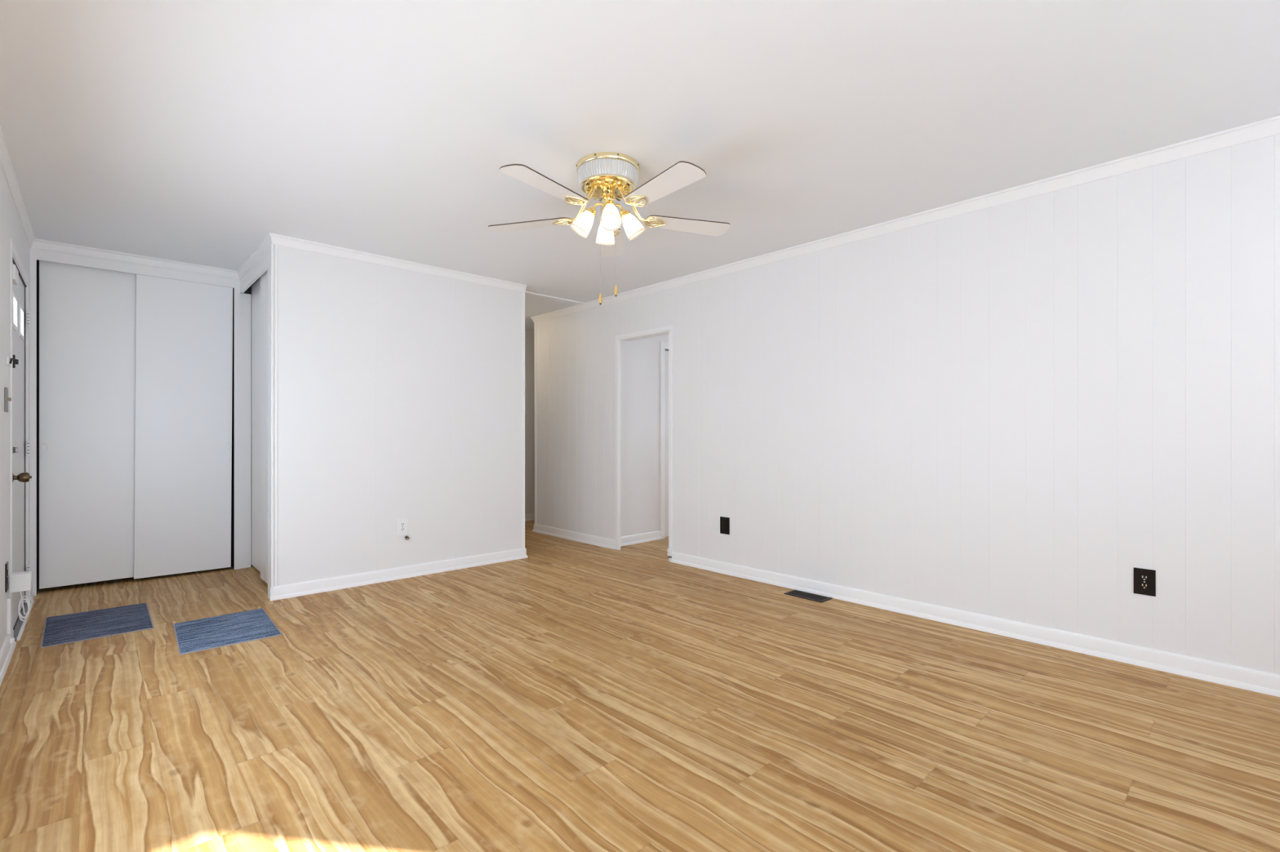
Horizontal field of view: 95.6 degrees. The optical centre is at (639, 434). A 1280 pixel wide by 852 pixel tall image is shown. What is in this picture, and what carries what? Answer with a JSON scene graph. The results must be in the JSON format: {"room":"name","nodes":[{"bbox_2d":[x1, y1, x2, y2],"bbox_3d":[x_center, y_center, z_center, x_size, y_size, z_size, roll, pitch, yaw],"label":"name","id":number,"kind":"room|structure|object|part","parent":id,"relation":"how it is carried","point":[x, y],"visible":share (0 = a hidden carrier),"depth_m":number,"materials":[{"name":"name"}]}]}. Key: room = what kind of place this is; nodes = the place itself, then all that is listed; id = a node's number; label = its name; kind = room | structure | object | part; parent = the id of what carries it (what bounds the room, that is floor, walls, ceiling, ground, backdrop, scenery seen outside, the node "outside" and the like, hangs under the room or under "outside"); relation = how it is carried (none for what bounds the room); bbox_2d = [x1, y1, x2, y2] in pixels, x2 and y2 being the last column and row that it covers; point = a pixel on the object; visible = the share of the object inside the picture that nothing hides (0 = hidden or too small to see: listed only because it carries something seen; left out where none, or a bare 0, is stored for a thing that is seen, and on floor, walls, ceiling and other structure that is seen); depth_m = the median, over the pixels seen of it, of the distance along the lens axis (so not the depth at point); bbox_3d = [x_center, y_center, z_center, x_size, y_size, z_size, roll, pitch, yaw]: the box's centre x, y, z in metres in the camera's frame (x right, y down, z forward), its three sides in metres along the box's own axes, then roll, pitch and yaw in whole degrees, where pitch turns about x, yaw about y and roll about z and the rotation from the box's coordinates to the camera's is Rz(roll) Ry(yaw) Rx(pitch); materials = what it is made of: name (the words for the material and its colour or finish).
{"room":"empty living room","nodes":[
{"label":"empty living room","id":0,"kind":"room"},
{"bbox_2d":[0,164,30,650],"bbox_3d":[-2.025,-0.115,1.597,0.120,2.430,7.840,0,0,-43],"label":"wall","id":1,"kind":"structure","parent":0,"point":[11,226],"depth_m":2.86,"materials":[{"name":"white paint"}]},
{"bbox_2d":[4,561,8,592],"bbox_3d":[-3.148,0.708,2.888,0.008,0.140,0.080,0,0,-43],"label":"wall outlet","id":2,"kind":"object","parent":1,"relation":"attached to","point":[6,565],"visible":1,"depth_m":2.86,"materials":[{"name":"black plastic"}]},
{"bbox_2d":[4,386,11,412],"bbox_3d":[-3.127,-0.172,2.873,0.020,0.120,0.090,0,0,-43],"label":"light switch","id":3,"kind":"object","parent":1,"relation":"attached to","point":[6,398],"visible":1,"depth_m":2.84,"materials":[{"name":"grey metal"}]},
{"bbox_3d":[-3.132,-0.172,2.869,0.007,0.120,0.090,0,0,-43],"label":"plate","id":4,"kind":"part","parent":3,"relation":"part of","materials":[{"name":"grey metal"}]},
{"bbox_2d":[6,592,12,634],"bbox_3d":[-3.193,0.893,2.940,0.016,0.223,0.062,0,0,-43],"label":"channel","id":5,"kind":"object","parent":1,"relation":"attached to","point":[9,601],"visible":0.97,"depth_m":2.92,"materials":[{"name":"white plastic"}]},
{"bbox_2d":[7,356,13,365],"bbox_3d":[-3.206,-0.373,2.957,0.020,0.037,0.080,0,0,-43],"label":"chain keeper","id":6,"kind":"object","parent":1,"relation":"attached to","point":[9,360],"visible":1,"depth_m":2.94,"materials":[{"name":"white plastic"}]},
{"bbox_3d":[-3.211,-0.373,2.952,0.006,0.037,0.080,0,0,-43],"label":"plate","id":7,"kind":"part","parent":6,"relation":"part of","materials":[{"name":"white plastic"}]},
{"bbox_2d":[10,637,15,644],"bbox_3d":[-3.171,1.045,2.935,0.017,0.036,0.036,0,0,-43],"label":"cable jack","id":8,"kind":"object","parent":1,"relation":"attached to","point":[12,639],"visible":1,"depth_m":2.93,"materials":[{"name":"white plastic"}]},
{"bbox_2d":[0,586,34,686],"bbox_3d":[-1.751,1.056,1.408,0.022,0.088,6.950,0,0,-43],"label":"baseboard","id":9,"kind":"structure","parent":1,"relation":"attached to","point":[6,651],"depth_m":2.80,"materials":[{"name":"white paint"}]},
{"bbox_2d":[0,125,35,248],"bbox_3d":[-1.750,-1.298,1.409,0.026,0.064,6.950,0,0,-43],"label":"trim","id":10,"kind":"structure","parent":1,"relation":"attached to","point":[6,162],"depth_m":3.06,"materials":[{"name":"white paint"}]},
{"bbox_2d":[10,239,29,603],"bbox_3d":[-3.699,0.037,3.385,0.126,2.125,1.060,0,0,-43],"label":"trim","id":11,"kind":"structure","parent":1,"relation":"attached to","point":[13,250],"depth_m":3.75,"materials":[{"name":"white paint"}]},
{"bbox_2d":[8,571,31,621],"bbox_3d":[-3.170,0.832,2.972,0.076,0.257,0.133,0,0,-43],"label":"power adapter","id":12,"kind":"object","parent":1,"relation":"attached to","point":[20,582],"visible":1,"depth_m":2.94,"materials":[{"name":"white plastic"}]},
{"bbox_3d":[-3.180,0.875,2.995,0.042,0.171,0.085,0,0,-43],"label":"cord","id":13,"kind":"part","parent":12,"relation":"part of","materials":[{"name":"white plastic"}]},
{"bbox_2d":[12,257,31,630],"bbox_3d":[-3.664,0.066,3.444,0.122,2.045,0.953,0,0,-43],"label":"door","id":14,"kind":"structure","parent":1,"relation":"in","point":[20,477],"depth_m":3.41,"materials":[{"name":"white paint"}]},
{"bbox_3d":[-3.362,0.234,3.153,0.080,0.062,0.062,0,0,-43],"label":"knob","id":15,"kind":"part","parent":14,"relation":"part of","materials":[{"name":"brown metal"}]},
{"bbox_2d":[16,600,34,640],"bbox_3d":[-3.641,1.091,3.444,0.014,0.017,0.965,0,0,-43],"label":"trim","id":16,"kind":"structure","parent":1,"relation":"attached to","point":[22,628],"depth_m":3.30,"materials":[{"name":"white paint"}]},
{"bbox_2d":[30,248,239,595],"bbox_3d":[-3.738,-0.115,4.378,1.187,2.430,0.100,0,0,-43],"label":"wall","id":17,"kind":"structure","parent":0,"point":[36,255],"depth_m":4.23,"materials":[{"name":"white paint"}]},
{"bbox_2d":[39,260,136,589],"bbox_3d":[-3.963,-0.084,4.197,0.530,2.303,0.028,0,0,-43],"label":"door","id":18,"kind":"structure","parent":17,"relation":"in","point":[87,316],"depth_m":4.17,"materials":[{"name":"white paint"}]},
{"bbox_3d":[-4.128,0.088,4.026,0.033,0.066,0.004,0,0,-43],"label":"finger pull","id":19,"kind":"part","parent":18,"relation":"part of","materials":[{"name":"white paint"}]},
{"bbox_2d":[31,238,239,279],"bbox_3d":[-3.695,-1.298,4.332,1.187,0.064,0.026,0,0,-43],"label":"trim","id":20,"kind":"structure","parent":17,"relation":"attached to","point":[41,244],"depth_m":4.28,"materials":[{"name":"white paint"}]},
{"bbox_2d":[133,274,232,579],"bbox_3d":[-3.549,-0.079,4.533,0.595,2.313,0.028,0,0,-43],"label":"door","id":21,"kind":"structure","parent":17,"relation":"in","point":[183,421],"depth_m":4.52,"materials":[{"name":"white paint"}]},
{"bbox_3d":[-3.343,0.090,4.710,0.033,0.066,0.004,0,0,-43],"label":"finger pull","id":22,"kind":"part","parent":21,"relation":"part of","materials":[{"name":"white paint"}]},
{"bbox_2d":[36,260,253,593],"bbox_3d":[-3.236,-0.115,4.455,2.025,2.430,1.755,0,0,-43],"label":"wall","id":23,"kind":"structure","parent":0,"point":[248,291],"depth_m":4.14,"materials":[{"name":"grey"}]},
{"bbox_2d":[240,250,267,568],"bbox_3d":[-2.846,-0.115,4.395,0.138,2.430,1.135,0,0,-43],"label":"wall","id":24,"kind":"structure","parent":0,"point":[260,268],"depth_m":4.77,"materials":[{"name":"white paint"}]},
{"bbox_2d":[236,233,271,279],"bbox_3d":[-2.856,-1.298,4.286,0.026,0.064,1.241,0,0,-43],"label":"trim","id":25,"kind":"structure","parent":24,"relation":"attached to","point":[262,248],"depth_m":4.23,"materials":[{"name":"white paint"}]},
{"bbox_2d":[251,278,260,572],"bbox_3d":[-2.968,-0.075,4.557,0.022,2.310,0.708,0,0,-43],"label":"door","id":26,"kind":"structure","parent":24,"relation":"in","point":[255,287],"depth_m":4.68,"materials":[{"name":"white paint"}]},
{"bbox_2d":[260,270,267,583],"bbox_3d":[-2.674,-0.064,4.190,0.022,2.287,0.530,0,0,-43],"label":"door","id":27,"kind":"structure","parent":24,"relation":"in","point":[264,277],"depth_m":4.28,"materials":[{"name":"white paint"}]},
{"bbox_2d":[267,243,277,599],"bbox_3d":[-2.466,-0.083,3.895,0.036,2.366,0.114,0,0,-43],"label":"trim","id":28,"kind":"structure","parent":24,"relation":"attached to","point":[270,248],"depth_m":3.87,"materials":[{"name":"white paint"}]},
{"bbox_2d":[273,244,521,586],"bbox_3d":[-1.770,-0.115,4.558,1.930,2.430,0.100,0,0,-43],"label":"wall","id":29,"kind":"structure","parent":0,"point":[399,391],"depth_m":4.36,"materials":[{"name":"white paint"}]},
{"bbox_2d":[269,232,527,293],"bbox_3d":[-1.733,-1.298,4.505,1.968,0.064,0.028,0,0,-43],"label":"trim","id":30,"kind":"structure","parent":29,"relation":"attached to","point":[277,239],"depth_m":4.36,"materials":[{"name":"white paint"}]},
{"bbox_2d":[270,547,528,601],"bbox_3d":[-2.036,1.056,4.841,1.975,0.088,0.922,0,0,-43],"label":"baseboard","id":31,"kind":"structure","parent":29,"relation":"attached to","point":[297,589],"depth_m":4.37,"materials":[{"name":"white paint"}]},
{"bbox_2d":[397,518,407,536],"bbox_3d":[-1.817,0.708,4.439,0.078,0.128,0.008,0,0,-43],"label":"wall outlet","id":32,"kind":"object","parent":29,"relation":"attached to","point":[402,523],"visible":1,"depth_m":4.44,"materials":[{"name":"white plastic"}]},
{"bbox_2d":[521,292,524,548],"bbox_3d":[-1.072,-0.127,5.209,0.029,2.278,0.104,0,0,-43],"label":"trim","id":33,"kind":"structure","parent":29,"relation":"attached to","point":[522,293],"depth_m":5.17,"materials":[{"name":"white paint"}]},
{"bbox_2d":[524,334,533,514],"bbox_3d":[-1.149,-0.115,7.139,2.708,2.430,0.954,0,0,-43],"label":"wall","id":34,"kind":"structure","parent":0,"point":[529,340],"depth_m":7.41,"materials":[{"name":"white paint"}]},
{"bbox_2d":[524,513,533,521],"bbox_3d":[-1.399,1.056,7.406,2.508,0.088,0.022,0,0,-43],"label":"baseboard","id":35,"kind":"structure","parent":34,"relation":"attached to","point":[530,517],"depth_m":7.40,"materials":[{"name":"white paint"}]},
{"bbox_2d":[524,328,533,336],"bbox_3d":[-1.397,-1.298,7.403,2.508,0.064,0.030,0,0,-43],"label":"trim","id":36,"kind":"structure","parent":34,"relation":"attached to","point":[528,332],"depth_m":7.39,"materials":[{"name":"white paint"}]},
{"bbox_2d":[0,520,1279,851],"bbox_3d":[0.434,1.140,3.849,7.100,0.080,7.920,0,0,-43],"label":"floor","id":37,"kind":"structure","parent":0,"point":[569,695],"depth_m":2.18,"materials":[{"name":"laminate"}]},
{"bbox_2d":[13,602,27,640],"bbox_3d":[-3.686,1.094,3.395,0.118,0.012,0.913,0,0,-43],"label":"threshold","id":38,"kind":"object","parent":37,"relation":"on","point":[19,624],"visible":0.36,"depth_m":3.32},
{"bbox_2d":[40,603,154,648],"bbox_3d":[-3.154,1.094,3.381,0.461,0.012,0.681,0,0,-43],"label":"door mat","id":39,"kind":"object","parent":37,"relation":"on","point":[58,630],"visible":1,"depth_m":3.33,"materials":[{"name":"blue fabric"}]},
{"bbox_2d":[173,608,282,655],"bbox_3d":[-2.331,1.094,3.270,0.466,0.012,0.640,0,0,-43],"label":"door mat","id":40,"kind":"object","parent":37,"relation":"on","point":[224,630],"visible":1,"depth_m":3.22,"materials":[{"name":"blue fabric"}]},
{"bbox_2d":[783,590,832,603],"bbox_3d":[1.140,1.097,3.941,0.139,0.006,0.286,0,0,-43],"label":"floor vent","id":41,"kind":"object","parent":37,"relation":"in","point":[801,594],"visible":1,"depth_m":3.93,"materials":[{"name":"brown metal"}]},
{"bbox_2d":[0,0,1279,330],"bbox_3d":[0.434,-1.375,3.849,7.100,0.090,7.920,0,0,-43],"label":"ceiling","id":42,"kind":"structure","parent":0,"point":[192,131],"depth_m":2.36,"materials":[{"name":"white paint"}]},
{"bbox_2d":[524,291,585,304],"bbox_3d":[-0.856,-1.323,5.599,0.788,0.013,0.042,0,0,-43],"label":"trim","id":43,"kind":"structure","parent":42,"relation":"attached to","point":[526,292],"depth_m":5.61,"materials":[{"name":"white paint"}]},
{"bbox_2d":[488,151,729,305],"bbox_3d":[-0.150,-0.985,2.848,1.258,0.691,1.243,0,0,-43],"label":"ceiling fan","id":44,"kind":"object","parent":42,"relation":"hanging from","point":[606,176],"visible":1,"depth_m":2.79,"materials":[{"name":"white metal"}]},
{"bbox_3d":[-0.560,-1.089,3.020,0.467,0.024,0.145,0,0,15],"label":"fan blade","id":45,"kind":"part","parent":44,"relation":"part of","materials":[{"name":"white wood"}]},
{"bbox_3d":[-0.397,-1.089,2.534,0.145,0.024,0.467,0,0,38],"label":"fan blade","id":46,"kind":"part","parent":44,"relation":"part of","materials":[{"name":"white wood"}]},
{"bbox_3d":[-0.273,-1.048,2.866,0.099,0.113,0.099,32,-5,-8],"label":"lamp shade","id":47,"kind":"part","parent":44,"relation":"part of","materials":[{"name":"white glass"}]},
{"bbox_2d":[583,206,595,217],"bbox_3d":[-0.241,-1.100,2.869,0.062,0.052,0.066,0,0,-43],"label":"socket","id":48,"kind":"object","parent":44,"relation":"attached to","point":[589,212],"depth_m":2.85,"materials":[{"name":"gold metal"}]},
{"bbox_3d":[-0.211,-1.128,2.876,0.058,0.044,0.012,0,0,-9],"label":"lamp arm","id":49,"kind":"part","parent":44,"relation":"part of","materials":[{"name":"gold metal"}]},
{"bbox_3d":[-0.192,-0.941,2.860,0.006,0.499,0.018,0,0,31],"label":"pull chain","id":50,"kind":"part","parent":44,"relation":"part of","materials":[{"name":"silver metal"}]},
{"bbox_3d":[-0.177,-1.048,3.000,0.099,0.113,0.099,0,32,-9],"label":"lamp shade","id":51,"kind":"part","parent":44,"relation":"part of","materials":[{"name":"white glass"}]},
{"bbox_3d":[-0.158,-1.317,2.885,0.314,0.026,0.314,0,0,-43],"label":"ceiling plate","id":52,"kind":"part","parent":44,"relation":"part of","materials":[{"name":"white metal"}]},
{"bbox_2d":[602,200,616,210],"bbox_3d":[-0.143,-1.100,2.802,0.066,0.052,0.062,0,0,-43],"label":"socket","id":53,"kind":"object","parent":44,"relation":"attached to","point":[609,204],"depth_m":2.77,"materials":[{"name":"gold metal"}]},
{"bbox_3d":[-0.141,-1.061,2.777,0.042,0.068,0.042,0,-32,-9],"label":"light bulb","id":54,"kind":"part","parent":44,"relation":"part of","materials":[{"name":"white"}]},
{"bbox_3d":[-0.140,-1.048,2.769,0.099,0.113,0.099,0,-32,-9],"label":"lamp shade","id":55,"kind":"part","parent":44,"relation":"part of","materials":[{"name":"white glass"}]},
{"bbox_3d":[-0.171,-1.089,3.308,0.145,0.024,0.467,0,0,2],"label":"fan blade","id":56,"kind":"part","parent":44,"relation":"part of","materials":[{"name":"white"}]},
{"bbox_3d":[-0.122,-0.961,2.860,0.006,0.459,0.019,0,0,-34],"label":"pull chain","id":57,"kind":"part","parent":44,"relation":"part of","materials":[{"name":"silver metal"}]},
{"bbox_3d":[-0.105,-1.128,2.893,0.058,0.044,0.012,0,0,-9],"label":"lamp arm","id":58,"kind":"part","parent":44,"relation":"part of","materials":[{"name":"gold metal"}]},
{"bbox_2d":[620,208,632,220],"bbox_3d":[-0.075,-1.100,2.900,0.062,0.052,0.066,0,0,-43],"label":"socket","id":59,"kind":"object","parent":44,"relation":"attached to","point":[626,215],"depth_m":2.88,"materials":[{"name":"gold metal"}]},
{"bbox_3d":[-0.043,-1.048,2.903,0.099,0.113,0.099,-32,5,-8],"label":"lamp shade","id":60,"kind":"part","parent":44,"relation":"part of","materials":[{"name":"white glass"}]},
{"bbox_3d":[0.087,-1.089,2.539,0.145,0.024,0.467,0,0,-39],"label":"fan blade","id":61,"kind":"part","parent":44,"relation":"part of","materials":[{"name":"white wood"}]},
{"bbox_3d":[0.241,-1.089,3.027,0.467,0.024,0.145,0,0,-16],"label":"fan blade","id":62,"kind":"part","parent":44,"relation":"part of","materials":[{"name":"white wood"}]},
{"bbox_2d":[620,334,668,537],"bbox_3d":[1.407,-0.115,5.851,2.743,2.430,3.210,0,0,-43],"label":"wall","id":63,"kind":"structure","parent":0,"point":[640,359],"depth_m":5.91,"materials":[{"name":"white paint"}]},
{"bbox_2d":[620,530,662,546],"bbox_3d":[-0.026,1.056,5.869,0.678,0.088,0.022,0,0,-43],"label":"baseboard","id":64,"kind":"structure","parent":63,"relation":"attached to","point":[655,535],"depth_m":5.90,"materials":[{"name":"white paint"}]},
{"bbox_2d":[660,341,668,538],"bbox_3d":[0.544,0.060,6.410,0.895,2.080,0.014,0,0,-43],"label":"trim","id":65,"kind":"structure","parent":63,"relation":"attached to","point":[663,344],"depth_m":6.12,"materials":[{"name":"white paint"}]},
{"bbox_2d":[665,348,668,536],"bbox_3d":[0.544,0.086,6.409,0.768,1.997,0.105,0,0,-43],"label":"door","id":66,"kind":"structure","parent":63,"relation":"in","point":[666,349],"depth_m":6.18,"materials":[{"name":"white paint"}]},
{"bbox_2d":[536,133,1279,675],"bbox_3d":[1.239,-0.115,4.073,0.110,2.430,6.986,0,0,-43],"label":"wall","id":67,"kind":"structure","parent":0,"point":[1012,411],"depth_m":3.19,"materials":[{"name":"white paint"}]},
{"bbox_2d":[533,322,536,524],"bbox_3d":[-1.175,-0.127,6.582,0.038,2.278,0.038,0,0,-43],"label":"trim","id":68,"kind":"structure","parent":67,"relation":"attached to","point":[535,323],"depth_m":6.57,"materials":[{"name":"white paint"}]},
{"bbox_2d":[615,325,672,561],"bbox_3d":[0.064,0.079,5.322,0.125,2.042,0.746,0,0,-43],"label":"trim","id":69,"kind":"structure","parent":67,"relation":"attached to","point":[666,330],"depth_m":5.37,"materials":[{"name":"white paint"}]},
{"bbox_2d":[667,548,671,558],"bbox_3d":[0.254,1.027,5.011,0.022,0.078,0.036,0,0,-43],"label":"phone jack","id":70,"kind":"object","parent":67,"relation":"attached to","point":[669,551],"visible":1,"depth_m":5.00,"materials":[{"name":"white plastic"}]},
{"bbox_2d":[720,516,729,534],"bbox_3d":[0.670,0.721,4.593,0.008,0.134,0.092,0,0,-43],"label":"wall outlet","id":71,"kind":"object","parent":67,"relation":"attached to","point":[724,522],"visible":1,"depth_m":4.59,"materials":[{"name":"black plastic"}]},
{"bbox_2d":[530,115,1279,323],"bbox_3d":[1.132,-1.298,4.080,0.036,0.064,6.902,0,0,-43],"label":"trim","id":72,"kind":"structure","parent":67,"relation":"attached to","point":[1270,126],"depth_m":3.22,"materials":[{"name":"white paint"}]},
{"bbox_2d":[532,524,1279,697],"bbox_3d":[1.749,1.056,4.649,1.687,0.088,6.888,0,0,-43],"label":"baseboard","id":73,"kind":"structure","parent":67,"relation":"attached to","point":[1255,681],"depth_m":3.17,"materials":[{"name":"white paint"}]},
{"bbox_2d":[1133,567,1155,596],"bbox_3d":[2.394,0.700,2.755,0.008,0.124,0.080,0,0,-43],"label":"wall outlet","id":74,"kind":"object","parent":67,"relation":"attached to","point":[1144,580],"visible":1,"depth_m":2.75,"materials":[{"name":"black plastic"}]},
{"bbox_2d":[1140,574,1148,581],"bbox_3d":[2.392,0.680,2.753,0.002,0.028,0.027,0,0,-43],"label":"receptacle","id":75,"kind":"object","parent":74,"relation":"attached to","point":[1143,577],"depth_m":2.75,"materials":[{"name":"black plastic"}]},
{"bbox_2d":[1140,582,1148,589],"bbox_3d":[2.392,0.720,2.753,0.002,0.028,0.027,0,0,-43],"label":"receptacle","id":76,"kind":"object","parent":74,"relation":"attached to","point":[1143,585],"depth_m":2.75,"materials":[{"name":"black plastic"}]}
]}

